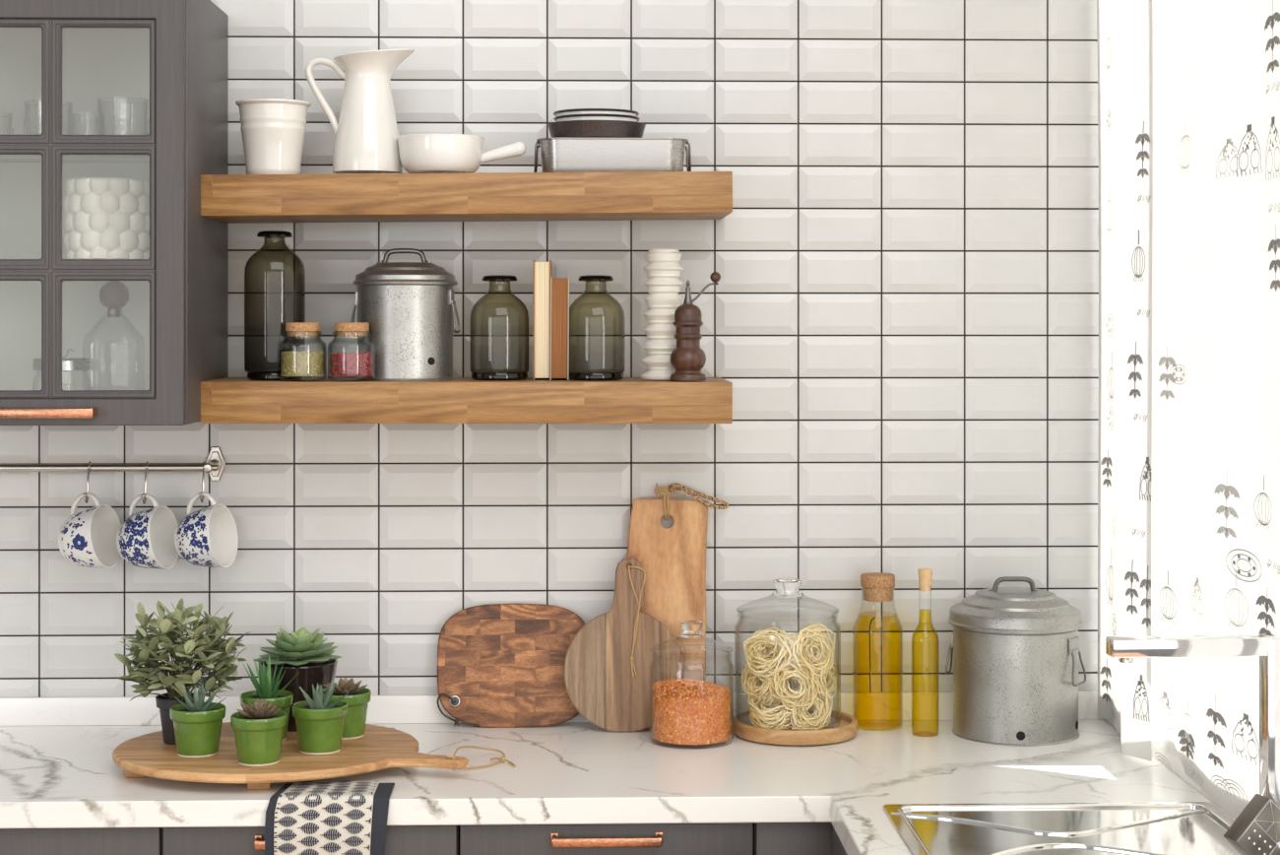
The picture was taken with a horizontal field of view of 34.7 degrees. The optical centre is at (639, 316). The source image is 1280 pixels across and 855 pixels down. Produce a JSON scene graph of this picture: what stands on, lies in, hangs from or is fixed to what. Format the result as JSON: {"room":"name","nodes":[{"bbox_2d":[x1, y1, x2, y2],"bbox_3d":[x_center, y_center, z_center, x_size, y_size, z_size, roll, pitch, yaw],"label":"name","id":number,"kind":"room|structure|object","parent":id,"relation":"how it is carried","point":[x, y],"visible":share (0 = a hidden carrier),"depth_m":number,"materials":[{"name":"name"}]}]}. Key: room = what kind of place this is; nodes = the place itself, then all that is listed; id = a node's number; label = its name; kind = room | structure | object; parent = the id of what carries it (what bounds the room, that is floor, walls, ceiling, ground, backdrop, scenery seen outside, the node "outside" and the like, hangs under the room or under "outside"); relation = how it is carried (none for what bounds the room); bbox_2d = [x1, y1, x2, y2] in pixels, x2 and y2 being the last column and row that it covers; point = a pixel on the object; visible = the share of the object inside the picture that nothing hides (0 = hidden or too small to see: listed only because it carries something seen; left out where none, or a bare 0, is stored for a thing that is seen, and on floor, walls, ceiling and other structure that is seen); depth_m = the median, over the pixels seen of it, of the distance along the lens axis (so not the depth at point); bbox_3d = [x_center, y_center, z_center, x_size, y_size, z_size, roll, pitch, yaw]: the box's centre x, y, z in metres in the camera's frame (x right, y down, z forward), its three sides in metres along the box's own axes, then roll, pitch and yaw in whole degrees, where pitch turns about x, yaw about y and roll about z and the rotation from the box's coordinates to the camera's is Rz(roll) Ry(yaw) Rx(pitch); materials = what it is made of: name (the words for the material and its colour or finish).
{"room":"kitchen","nodes":[
{"label":"kitchen","id":0,"kind":"room"},
{"bbox_2d":[0,0,1098,697],"bbox_3d":[-0.500,-0.070,3.752,2.735,3.400,0.129,0,0,-2],"label":"wall","id":1,"kind":"structure","parent":0,"point":[901,317],"depth_m":3.71,"materials":[{"name":"tile"}]},
{"bbox_2d":[0,446,225,481],"bbox_3d":[-1.327,0.263,3.621,1.168,0.063,0.079,0,0,-2],"label":"rail","id":2,"kind":"object","parent":1,"relation":"attached to","point":[216,462],"visible":0.99,"depth_m":3.60,"materials":[{"name":"silver metal"}]},
{"bbox_2d":[83,460,92,503],"bbox_3d":[-0.967,0.289,3.588,0.006,0.071,0.050,0,0,-2],"label":"hook","id":3,"kind":"object","parent":2,"relation":"hanging from","point":[86,497],"visible":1,"depth_m":3.58,"materials":[{"name":"silver metal"}]},
{"bbox_2d":[58,492,121,567],"bbox_3d":[-0.964,0.371,3.573,0.092,0.131,0.111,0,0,13],"label":"mug","id":4,"kind":"object","parent":3,"relation":"hanging from","point":[88,538],"visible":0.94,"depth_m":3.56,"materials":[{"name":"white ceramic"}]},
{"bbox_2d":[141,460,149,504],"bbox_3d":[-0.867,0.290,3.591,0.006,0.073,0.050,0,0,-2],"label":"hook","id":5,"kind":"object","parent":2,"relation":"hanging from","point":[144,498],"visible":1,"depth_m":3.59,"materials":[{"name":"silver metal"}]},
{"bbox_2d":[116,493,179,569],"bbox_3d":[-0.863,0.373,3.578,0.091,0.131,0.111,0,0,15],"label":"mug","id":6,"kind":"object","parent":5,"relation":"hanging from","point":[145,539],"visible":1,"depth_m":3.56,"materials":[{"name":"white ceramic"}]},
{"bbox_2d":[199,460,206,502],"bbox_3d":[-0.766,0.289,3.594,0.006,0.071,0.050,0,0,-2],"label":"hook","id":7,"kind":"object","parent":2,"relation":"attached to","point":[202,497],"visible":1,"depth_m":3.59,"materials":[{"name":"silver metal"}]},
{"bbox_2d":[174,491,238,567],"bbox_3d":[-0.763,0.370,3.581,0.091,0.131,0.111,0,0,15],"label":"mug","id":8,"kind":"object","parent":7,"relation":"hanging from","point":[207,536],"visible":1,"depth_m":3.56,"materials":[{"name":"white ceramic"}]},
{"bbox_2d":[0,0,227,425],"bbox_3d":[-0.950,-0.184,3.453,0.435,0.715,0.432,0,0,-2],"label":"upper cabinet","id":9,"kind":"object","parent":1,"relation":"attached to","point":[55,55],"visible":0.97,"depth_m":3.42,"materials":[{"name":"grey paint"}]},
{"bbox_2d":[22,104,73,134],"bbox_3d":[-0.988,-0.322,3.421,0.083,0.073,0.083,0,0,-2],"label":"tumbler","id":10,"kind":"object","parent":9,"relation":"on","point":[71,104],"visible":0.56,"depth_m":3.41,"materials":[{"name":"clear glass"}]},
{"bbox_2d":[32,348,91,384],"bbox_3d":[-0.960,0.103,3.402,0.095,0.101,0.095,0,0,-2],"label":"lidded jar","id":11,"kind":"object","parent":9,"relation":"in","point":[68,363],"visible":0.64,"depth_m":3.37,"materials":[{"name":"clear glass"}]},
{"bbox_2d":[0,154,149,162],"bbox_3d":[-0.952,-0.279,3.490,0.395,0.006,0.331,0,0,-2],"label":"shelf","id":12,"kind":"object","parent":9,"relation":"attached to","point":[3,158],"depth_m":3.57,"materials":[{"name":"grey wood"}]},
{"bbox_2d":[64,177,149,258],"bbox_3d":[-0.902,-0.162,3.474,0.146,0.141,0.146,0,0,-2],"label":"planter","id":13,"kind":"object","parent":9,"relation":"on","point":[106,218],"visible":0.88,"depth_m":3.41,"materials":[{"name":"white ceramic"}]},
{"bbox_2d":[82,280,144,389],"bbox_3d":[-0.900,0.045,3.504,0.093,0.216,0.093,0,0,-2],"label":"bottle","id":14,"kind":"object","parent":9,"relation":"in","point":[113,294],"visible":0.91,"depth_m":3.49,"materials":[{"name":"clear glass"}]},
{"bbox_2d":[95,98,149,134],"bbox_3d":[-0.867,-0.326,3.435,0.089,0.080,0.089,0,0,-2],"label":"tumbler","id":15,"kind":"object","parent":9,"relation":"on","point":[96,123],"visible":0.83,"depth_m":3.44,"materials":[{"name":"clear glass"}]},
{"bbox_2d":[199,377,732,423],"bbox_3d":[-0.293,0.143,3.557,0.888,0.070,0.270,0,0,-2],"label":"floating shelf","id":16,"kind":"object","parent":1,"relation":"attached to","point":[225,400],"visible":0.98,"depth_m":3.42,"materials":[{"name":"brown wood"}]},
{"bbox_2d":[244,230,305,380],"bbox_3d":[-0.626,-0.020,3.507,0.103,0.254,0.103,0,0,-2],"label":"bottle","id":17,"kind":"object","parent":16,"relation":"on","point":[274,275],"visible":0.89,"depth_m":3.46,"materials":[{"name":"green glass"}]},
{"bbox_2d":[278,321,326,380],"bbox_3d":[-0.568,0.057,3.449,0.080,0.097,0.080,0,0,-2],"label":"spice jar","id":18,"kind":"object","parent":16,"relation":"on","point":[291,328],"visible":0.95,"depth_m":3.42,"materials":[{"name":"clear glass"}]},
{"bbox_2d":[280,350,324,376],"bbox_3d":[-0.568,0.078,3.449,0.073,0.043,0.073,0,0,6],"label":"dried herbs","id":19,"kind":"object","parent":18,"relation":"in","point":[308,362],"visible":1,"depth_m":3.42,"materials":[{"name":"green food"}]},
{"bbox_2d":[327,321,375,380],"bbox_3d":[-0.486,0.057,3.451,0.080,0.097,0.080,0,0,-2],"label":"spice jar","id":20,"kind":"object","parent":16,"relation":"on","point":[341,328],"visible":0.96,"depth_m":3.43,"materials":[{"name":"clear glass"}]},
{"bbox_2d":[329,351,374,376],"bbox_3d":[-0.486,0.079,3.451,0.073,0.041,0.073,0,0,-2],"label":"peppercorns","id":21,"kind":"object","parent":20,"relation":"in","point":[342,363],"visible":1,"depth_m":3.42,"materials":[{"name":"red food"}]},
{"bbox_2d":[350,248,459,381],"bbox_3d":[-0.406,-0.006,3.539,0.190,0.227,0.180,0,0,-2],"label":"metal canister","id":22,"kind":"object","parent":16,"relation":"on","point":[408,307],"visible":0.95,"depth_m":3.47,"materials":[{"name":"metal"}]},
{"bbox_2d":[469,274,528,380],"bbox_3d":[-0.242,0.018,3.529,0.102,0.180,0.102,0,0,-2],"label":"bottle","id":23,"kind":"object","parent":16,"relation":"on","point":[483,365],"visible":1,"depth_m":3.50,"materials":[{"name":"green glass"}]},
{"bbox_2d":[533,259,552,380],"bbox_3d":[-0.170,0.005,3.579,0.030,0.206,0.135,0,0,-2],"label":"book","id":24,"kind":"object","parent":16,"relation":"on","point":[543,271],"visible":0.88,"depth_m":3.51,"materials":[{"name":"beige paper"}]},
{"bbox_2d":[550,276,569,380],"bbox_3d":[-0.140,0.019,3.572,0.032,0.177,0.130,0,0,-2],"label":"book","id":25,"kind":"object","parent":16,"relation":"on","point":[559,287],"visible":0.99,"depth_m":3.51,"materials":[{"name":"orange paper"}]},
{"bbox_2d":[569,274,625,380],"bbox_3d":[-0.076,0.018,3.534,0.100,0.180,0.100,0,0,-2],"label":"bottle","id":26,"kind":"object","parent":16,"relation":"on","point":[610,365],"visible":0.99,"depth_m":3.50,"materials":[{"name":"green glass"}]},
{"bbox_2d":[640,248,683,379],"bbox_3d":[0.040,-0.005,3.533,0.081,0.224,0.081,0,0,-2],"label":"vase","id":27,"kind":"object","parent":16,"relation":"on","point":[663,269],"visible":0.88,"depth_m":3.51,"materials":[{"name":"white ceramic"}]},
{"bbox_2d":[669,271,720,381],"bbox_3d":[0.090,0.015,3.475,0.082,0.184,0.062,0,0,25],"label":"pepper mill","id":28,"kind":"object","parent":16,"relation":"on","point":[687,358],"visible":1,"depth_m":3.46,"materials":[{"name":"brown wood"}]},
{"bbox_2d":[200,171,732,223],"bbox_3d":[-0.292,-0.207,3.557,0.888,0.069,0.270,-1,0,-2],"label":"floating shelf","id":29,"kind":"object","parent":1,"relation":"attached to","point":[614,195],"visible":1,"depth_m":3.42,"materials":[{"name":"brown wood"}]},
{"bbox_2d":[235,98,311,174],"bbox_3d":[-0.634,-0.306,3.537,0.129,0.129,0.129,0,0,-2],"label":"cup","id":30,"kind":"object","parent":29,"relation":"on","point":[273,130],"visible":0.86,"depth_m":3.49,"materials":[{"name":"beige ceramic"}]},
{"bbox_2d":[305,48,414,173],"bbox_3d":[-0.478,-0.357,3.554,0.171,0.214,0.126,0,0,29],"label":"pitcher","id":31,"kind":"object","parent":29,"relation":"on","point":[366,132],"visible":0.96,"depth_m":3.51,"materials":[{"name":"beige ceramic"}]},
{"bbox_2d":[397,133,526,173],"bbox_3d":[-0.306,-0.279,3.522,0.221,0.061,0.149,0,0,-2],"label":"saucepan","id":32,"kind":"object","parent":29,"relation":"on","point":[418,153],"visible":0.98,"depth_m":3.47,"materials":[{"name":"white ceramic"}]},
{"bbox_2d":[397,133,484,173],"bbox_3d":[-0.342,-0.279,3.521,0.149,0.061,0.149,0,0,-2],"label":"bowl","id":33,"kind":"object","parent":32,"relation":"attached to","point":[418,153],"depth_m":3.46,"materials":[{"name":"white ceramic"}]},
{"bbox_2d":[534,137,691,172],"bbox_3d":[-0.048,-0.274,3.555,0.271,0.061,0.146,0,0,-2],"label":"baking dish","id":34,"kind":"object","parent":29,"relation":"on","point":[558,155],"visible":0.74,"depth_m":3.49,"materials":[{"name":"metal"}]},
{"bbox_2d":[547,120,645,137],"bbox_3d":[-0.075,-0.320,3.549,0.171,0.028,0.171,0,0,-2],"label":"tin","id":35,"kind":"object","parent":34,"relation":"on","point":[570,128],"visible":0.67,"depth_m":3.48,"materials":[{"name":"grey metal"}]},
{"bbox_2d":[553,113,639,122],"bbox_3d":[-0.075,-0.328,3.549,0.150,0.036,0.150,0,0,-2],"label":"plate","id":36,"kind":"object","parent":35,"relation":"on","point":[587,116],"visible":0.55,"depth_m":3.49,"materials":[{"name":"white ceramic"}]},
{"bbox_2d":[553,108,639,116],"bbox_3d":[-0.076,-0.337,3.549,0.150,0.036,0.150,0,0,-2],"label":"plate","id":37,"kind":"object","parent":36,"relation":"on","point":[575,110],"visible":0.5,"depth_m":3.49,"materials":[{"name":"white ceramic"}]},
{"bbox_2d":[0,690,1103,725],"bbox_3d":[-0.508,0.705,3.680,2.714,0.050,0.011,0,0,-2],"label":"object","id":38,"kind":"structure","parent":1,"relation":"attached to","point":[919,705],"depth_m":3.68,"materials":[{"name":"white stone"}]},
{"bbox_2d":[1152,0,1171,736],"bbox_3d":[0.953,-0.070,2.946,0.160,3.400,1.830,0,0,-2],"label":"wall","id":39,"kind":"structure","parent":0,"point":[1155,699],"depth_m":3.71,"materials":[{"name":"white paint"}]},
{"bbox_2d":[1103,717,1235,819],"bbox_3d":[0.870,0.705,2.922,0.008,0.050,1.587,0,0,-2],"label":"trim","id":40,"kind":"structure","parent":39,"relation":"attached to","point":[1162,742],"depth_m":3.30,"materials":[{"name":"white stone"}]},
{"bbox_3d":[0.859,-1.005,2.943,0.028,0.024,1.554,0,0,-2],"label":"pole","id":41,"kind":"object","parent":39,"relation":"attached to","visible":0},
{"bbox_2d":[1096,0,1152,761],"bbox_3d":[0.824,-0.134,3.519,0.042,1.713,0.376,0,0,3],"label":"curtain","id":42,"kind":"object","parent":41,"relation":"hanging from","point":[1124,28],"visible":0.98,"depth_m":3.38,"materials":[{"name":"white fabric"}]},
{"bbox_2d":[1154,0,1279,818],"bbox_3d":[0.858,-0.134,2.795,0.018,1.712,1.095,0,0,-2],"label":"curtain","id":43,"kind":"object","parent":41,"relation":"hanging from","point":[1217,62],"visible":0.91,"depth_m":3.00,"materials":[{"name":"white fabric"}]},
{"label":"floor","id":44,"kind":"structure","parent":0,"visible":0},
{"bbox_2d":[0,827,163,854],"bbox_3d":[-0.965,1.201,3.378,0.454,0.858,0.550,0,0,-2],"label":"drawer","id":45,"kind":"object","parent":44,"relation":"on","point":[93,840],"visible":0.24,"depth_m":3.11,"materials":[{"name":"grey paint"}]},
{"bbox_2d":[163,825,459,854],"bbox_3d":[-0.511,1.201,3.379,0.449,0.858,0.576,0,0,-2],"label":"drawer","id":46,"kind":"object","parent":44,"relation":"on","point":[400,839],"visible":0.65,"depth_m":3.12,"materials":[{"name":"grey paint"}]},
{"bbox_2d":[459,822,753,854],"bbox_3d":[-0.059,1.201,3.394,0.451,0.858,0.576,0,0,-2],"label":"drawer","id":47,"kind":"object","parent":44,"relation":"on","point":[730,838],"visible":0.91,"depth_m":3.13,"materials":[{"name":"grey paint"}]},
{"bbox_2d":[753,822,833,854],"bbox_3d":[0.231,1.201,3.416,0.125,0.858,0.550,0,0,-2],"label":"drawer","id":48,"kind":"object","parent":44,"relation":"on","point":[769,838],"visible":0.12,"depth_m":3.14,"materials":[{"name":"grey paint"}]},
{"bbox_2d":[832,827,847,854],"bbox_3d":[0.593,1.151,2.647,0.571,0.758,0.955,0,0,-2],"label":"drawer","id":49,"kind":"object","parent":44,"relation":"on","point":[838,848],"visible":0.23,"depth_m":3.06,"materials":[{"name":"grey paint"}]},
{"bbox_2d":[0,718,1235,854],"bbox_3d":[-0.483,0.750,2.886,2.714,0.040,1.599,0,0,-2],"label":"countertop","id":50,"kind":"structure","parent":49,"relation":"on","point":[568,772],"depth_m":3.21,"materials":[{"name":"white stone"}]},
{"bbox_2d":[112,721,515,788],"bbox_3d":[-0.557,0.710,3.342,0.686,0.039,0.482,0,0,19],"label":"serving board","id":51,"kind":"object","parent":50,"relation":"on","point":[380,747],"visible":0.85,"depth_m":3.23,"materials":[{"name":"brown wood"}]},
{"bbox_2d":[114,598,250,744],"bbox_3d":[-0.751,0.581,3.357,0.217,0.232,0.186,0,0,-2],"label":"potted shrub","id":52,"kind":"object","parent":51,"relation":"on","point":[148,650],"visible":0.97,"depth_m":3.33,"materials":[{"name":"green plant"}]},
{"bbox_2d":[155,692,193,744],"bbox_3d":[-0.758,0.659,3.358,0.072,0.076,0.072,0,0,-2],"label":"pot","id":53,"kind":"object","parent":52,"relation":"attached to","point":[164,701],"depth_m":3.33,"materials":[{"name":"ceramic"}]},
{"bbox_2d":[169,682,226,758],"bbox_3d":[-0.704,0.640,3.267,0.090,0.114,0.088,0,0,-2],"label":"potted succulent","id":54,"kind":"object","parent":51,"relation":"on","point":[197,723],"visible":1,"depth_m":3.24,"materials":[{"name":"green ceramic"}]},
{"bbox_2d":[230,698,287,766],"bbox_3d":[-0.597,0.648,3.206,0.088,0.098,0.088,0,0,-2],"label":"potted succulent","id":55,"kind":"object","parent":51,"relation":"on","point":[258,728],"visible":1,"depth_m":3.18,"materials":[{"name":"green ceramic"}]},
{"bbox_2d":[240,654,295,740],"bbox_3d":[-0.611,0.628,3.374,0.098,0.138,0.098,0,0,-2],"label":"potted succulent","id":56,"kind":"object","parent":51,"relation":"on","point":[266,687],"visible":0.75,"depth_m":3.37,"materials":[{"name":"green plant"}]},
{"bbox_2d":[240,689,293,740],"bbox_3d":[-0.616,0.659,3.378,0.088,0.075,0.088,0,0,-2],"label":"pot","id":57,"kind":"object","parent":56,"relation":"attached to","point":[284,699],"depth_m":3.37,"materials":[{"name":"green ceramic"}]},
{"bbox_2d":[253,626,341,731],"bbox_3d":[-0.581,0.613,3.482,0.148,0.168,0.148,0,0,-2],"label":"potted echeveria","id":58,"kind":"object","parent":51,"relation":"on","point":[304,656],"visible":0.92,"depth_m":3.44,"materials":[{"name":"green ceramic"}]},
{"bbox_2d":[259,658,337,731],"bbox_3d":[-0.581,0.641,3.483,0.133,0.112,0.133,0,0,-2],"label":"pot","id":59,"kind":"object","parent":58,"relation":"attached to","point":[307,672],"depth_m":3.43,"materials":[{"name":"brown ceramic"}]},
{"bbox_2d":[291,679,348,755],"bbox_3d":[-0.513,0.641,3.290,0.092,0.112,0.089,0,0,-2],"label":"potted succulent","id":60,"kind":"object","parent":51,"relation":"on","point":[319,720],"visible":1,"depth_m":3.26,"materials":[{"name":"green ceramic"}]},
{"bbox_2d":[322,677,371,739],"bbox_3d":[-0.491,0.649,3.406,0.086,0.096,0.086,0,0,-2],"label":"potted succulent","id":61,"kind":"object","parent":51,"relation":"on","point":[357,698],"visible":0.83,"depth_m":3.38,"materials":[{"name":"green ceramic"}]},
{"bbox_2d":[264,779,394,854],"bbox_3d":[-0.473,0.818,3.132,0.185,0.196,0.110,0,0,-2],"label":"dish towel","id":62,"kind":"object","parent":50,"relation":"hanging from","point":[307,817],"visible":1,"depth_m":3.08,"materials":[{"name":"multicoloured fabric"}]},
{"bbox_2d":[437,602,585,727],"bbox_3d":[-0.224,0.623,3.664,0.278,0.218,0.060,0,0,-5],"label":"board","id":63,"kind":"object","parent":50,"relation":"on","point":[503,664],"visible":0.92,"depth_m":3.65,"materials":[{"name":"brown wood"}]},
{"bbox_2d":[563,557,685,732],"bbox_3d":[-0.028,0.579,3.623,0.214,0.304,0.051,0,0,-2],"label":"board","id":64,"kind":"object","parent":50,"relation":"on","point":[608,678],"visible":0.99,"depth_m":3.61,"materials":[{"name":"brown wood"}]},
{"bbox_2d":[626,482,728,728],"bbox_3d":[0.065,0.515,3.667,0.191,0.434,0.069,0,0,-2],"label":"board","id":65,"kind":"object","parent":50,"relation":"on","point":[672,558],"visible":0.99,"depth_m":3.67,"materials":[{"name":"wood"}]},
{"bbox_2d":[649,620,733,749],"bbox_3d":[0.089,0.626,3.525,0.144,0.206,0.144,0,0,-2],"label":"glass jar","id":66,"kind":"object","parent":50,"relation":"on","point":[691,628],"visible":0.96,"depth_m":3.51,"materials":[{"name":"clear glass"}]},
{"bbox_2d":[651,678,731,745],"bbox_3d":[0.089,0.674,3.525,0.137,0.099,0.138,0,0,29],"label":"lentils","id":67,"kind":"object","parent":66,"relation":"in","point":[685,711],"visible":1,"depth_m":3.47,"materials":[{"name":"orange food"}]},
{"bbox_2d":[732,706,857,745],"bbox_3d":[0.272,0.715,3.583,0.219,0.026,0.219,0,0,-2],"label":"wooden tray","id":68,"kind":"object","parent":50,"relation":"on","point":[832,733],"visible":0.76,"depth_m":3.50,"materials":[{"name":"brown wood"}]},
{"bbox_2d":[734,577,840,725],"bbox_3d":[0.258,0.585,3.580,0.186,0.255,0.186,0,0,-2],"label":"glass jar","id":69,"kind":"object","parent":68,"relation":"on","point":[786,587],"visible":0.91,"depth_m":3.56,"materials":[{"name":"clear glass"}]},
{"bbox_2d":[741,657,792,706],"bbox_3d":[0.217,0.635,3.552,0.086,0.087,0.062,0,0,41],"label":"nest","id":70,"kind":"object","parent":69,"relation":"in","point":[763,691],"visible":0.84,"depth_m":3.54,"materials":[{"name":"beige food"}]},
{"bbox_2d":[743,626,796,681],"bbox_3d":[0.226,0.583,3.543,0.095,0.090,0.070,0,0,18],"label":"nest","id":71,"kind":"object","parent":69,"relation":"in","point":[774,639],"visible":1,"depth_m":3.53,"materials":[{"name":"beige food"}]},
{"bbox_2d":[747,695,797,729],"bbox_3d":[0.230,0.677,3.541,0.083,0.060,0.079,0,0,19],"label":"nest","id":72,"kind":"object","parent":69,"relation":"in","point":[770,717],"visible":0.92,"depth_m":3.52,"materials":[{"name":"beige food"}]},
{"bbox_2d":[765,632,796,659],"bbox_3d":[0.258,0.596,3.612,0.079,0.081,0.068,0,0,-2],"label":"nest","id":73,"kind":"object","parent":69,"relation":"in","point":[789,634],"visible":0.02,"depth_m":3.60,"materials":[{"name":"beige food"}]},
{"bbox_2d":[768,655,819,710],"bbox_3d":[0.266,0.630,3.527,0.090,0.093,0.065,0,0,-2],"label":"nest","id":74,"kind":"object","parent":69,"relation":"in","point":[785,689],"visible":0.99,"depth_m":3.52,"materials":[{"name":"beige food"}]},
{"bbox_2d":[787,678,802,689],"bbox_3d":[0.256,0.660,3.614,0.088,0.088,0.066,0,0,-2],"label":"nest","id":75,"kind":"object","parent":69,"relation":"in","point":[795,685],"visible":0.09,"depth_m":3.60,"materials":[{"name":"beige food"}]},
{"bbox_2d":[783,623,835,681],"bbox_3d":[0.300,0.582,3.542,0.090,0.101,0.072,0,0,-17],"label":"nest","id":76,"kind":"object","parent":69,"relation":"in","point":[802,638],"visible":0.99,"depth_m":3.54,"materials":[{"name":"beige food"}]},
{"bbox_2d":[788,688,832,729],"bbox_3d":[0.293,0.670,3.535,0.083,0.074,0.058,0,0,-22],"label":"nest","id":77,"kind":"object","parent":69,"relation":"in","point":[802,721],"visible":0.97,"depth_m":3.52,"materials":[{"name":"beige food"}]},
{"bbox_2d":[794,654,836,699],"bbox_3d":[0.309,0.627,3.562,0.059,0.082,0.087,0,0,29],"label":"nest","id":78,"kind":"object","parent":69,"relation":"in","point":[826,682],"visible":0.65,"depth_m":3.55,"materials":[{"name":"beige food"}]},
{"bbox_2d":[852,572,902,730],"bbox_3d":[0.424,0.594,3.649,0.089,0.272,0.089,0,0,-2],"label":"oil bottle","id":79,"kind":"object","parent":50,"relation":"on","point":[876,586],"visible":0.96,"depth_m":3.63,"materials":[{"name":"clear glass"}]},
{"bbox_2d":[869,617,875,693],"bbox_3d":[0.412,0.600,3.637,0.011,0.135,0.002,0,0,-2],"label":"pod","id":80,"kind":"object","parent":79,"relation":"in","point":[872,617],"visible":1,"depth_m":3.63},
{"bbox_2d":[853,610,901,728],"bbox_3d":[0.424,0.627,3.649,0.086,0.198,0.086,0,0,-2],"label":"olive oil","id":81,"kind":"object","parent":79,"relation":"in","point":[871,612],"visible":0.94,"depth_m":3.64,"materials":[{"name":"yellow liquid"}]},
{"bbox_2d":[912,568,939,736],"bbox_3d":[0.499,0.585,3.582,0.048,0.290,0.048,0,0,-2],"label":"oil bottle","id":82,"kind":"object","parent":50,"relation":"on","point":[925,574],"visible":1,"depth_m":3.58,"materials":[{"name":"clear glass"}]},
{"bbox_2d":[912,609,938,736],"bbox_3d":[0.499,0.621,3.582,0.045,0.217,0.045,0,0,-2],"label":"olive oil","id":83,"kind":"object","parent":82,"relation":"in","point":[916,733],"visible":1,"depth_m":3.58,"materials":[{"name":"yellow liquid"}]},
{"bbox_2d":[945,576,1086,745],"bbox_3d":[0.658,0.592,3.595,0.239,0.274,0.236,0,0,-2],"label":"metal canister","id":84,"kind":"object","parent":50,"relation":"on","point":[1015,651],"visible":1,"depth_m":3.51,"materials":[{"name":"metal"}]},
{"bbox_2d":[882,801,1240,854],"bbox_3d":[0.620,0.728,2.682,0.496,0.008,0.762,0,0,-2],"label":"sink","id":85,"kind":"object","parent":50,"relation":"in","point":[1163,827],"visible":1,"depth_m":2.92,"materials":[{"name":"metal"}]},
{"bbox_2d":[1105,634,1279,854],"bbox_3d":[0.726,0.569,2.624,0.248,0.314,0.095,0,0,-2],"label":"tap","id":86,"kind":"object","parent":50,"relation":"on","point":[1256,829],"visible":1,"depth_m":2.63,"materials":[{"name":"silver metal"}]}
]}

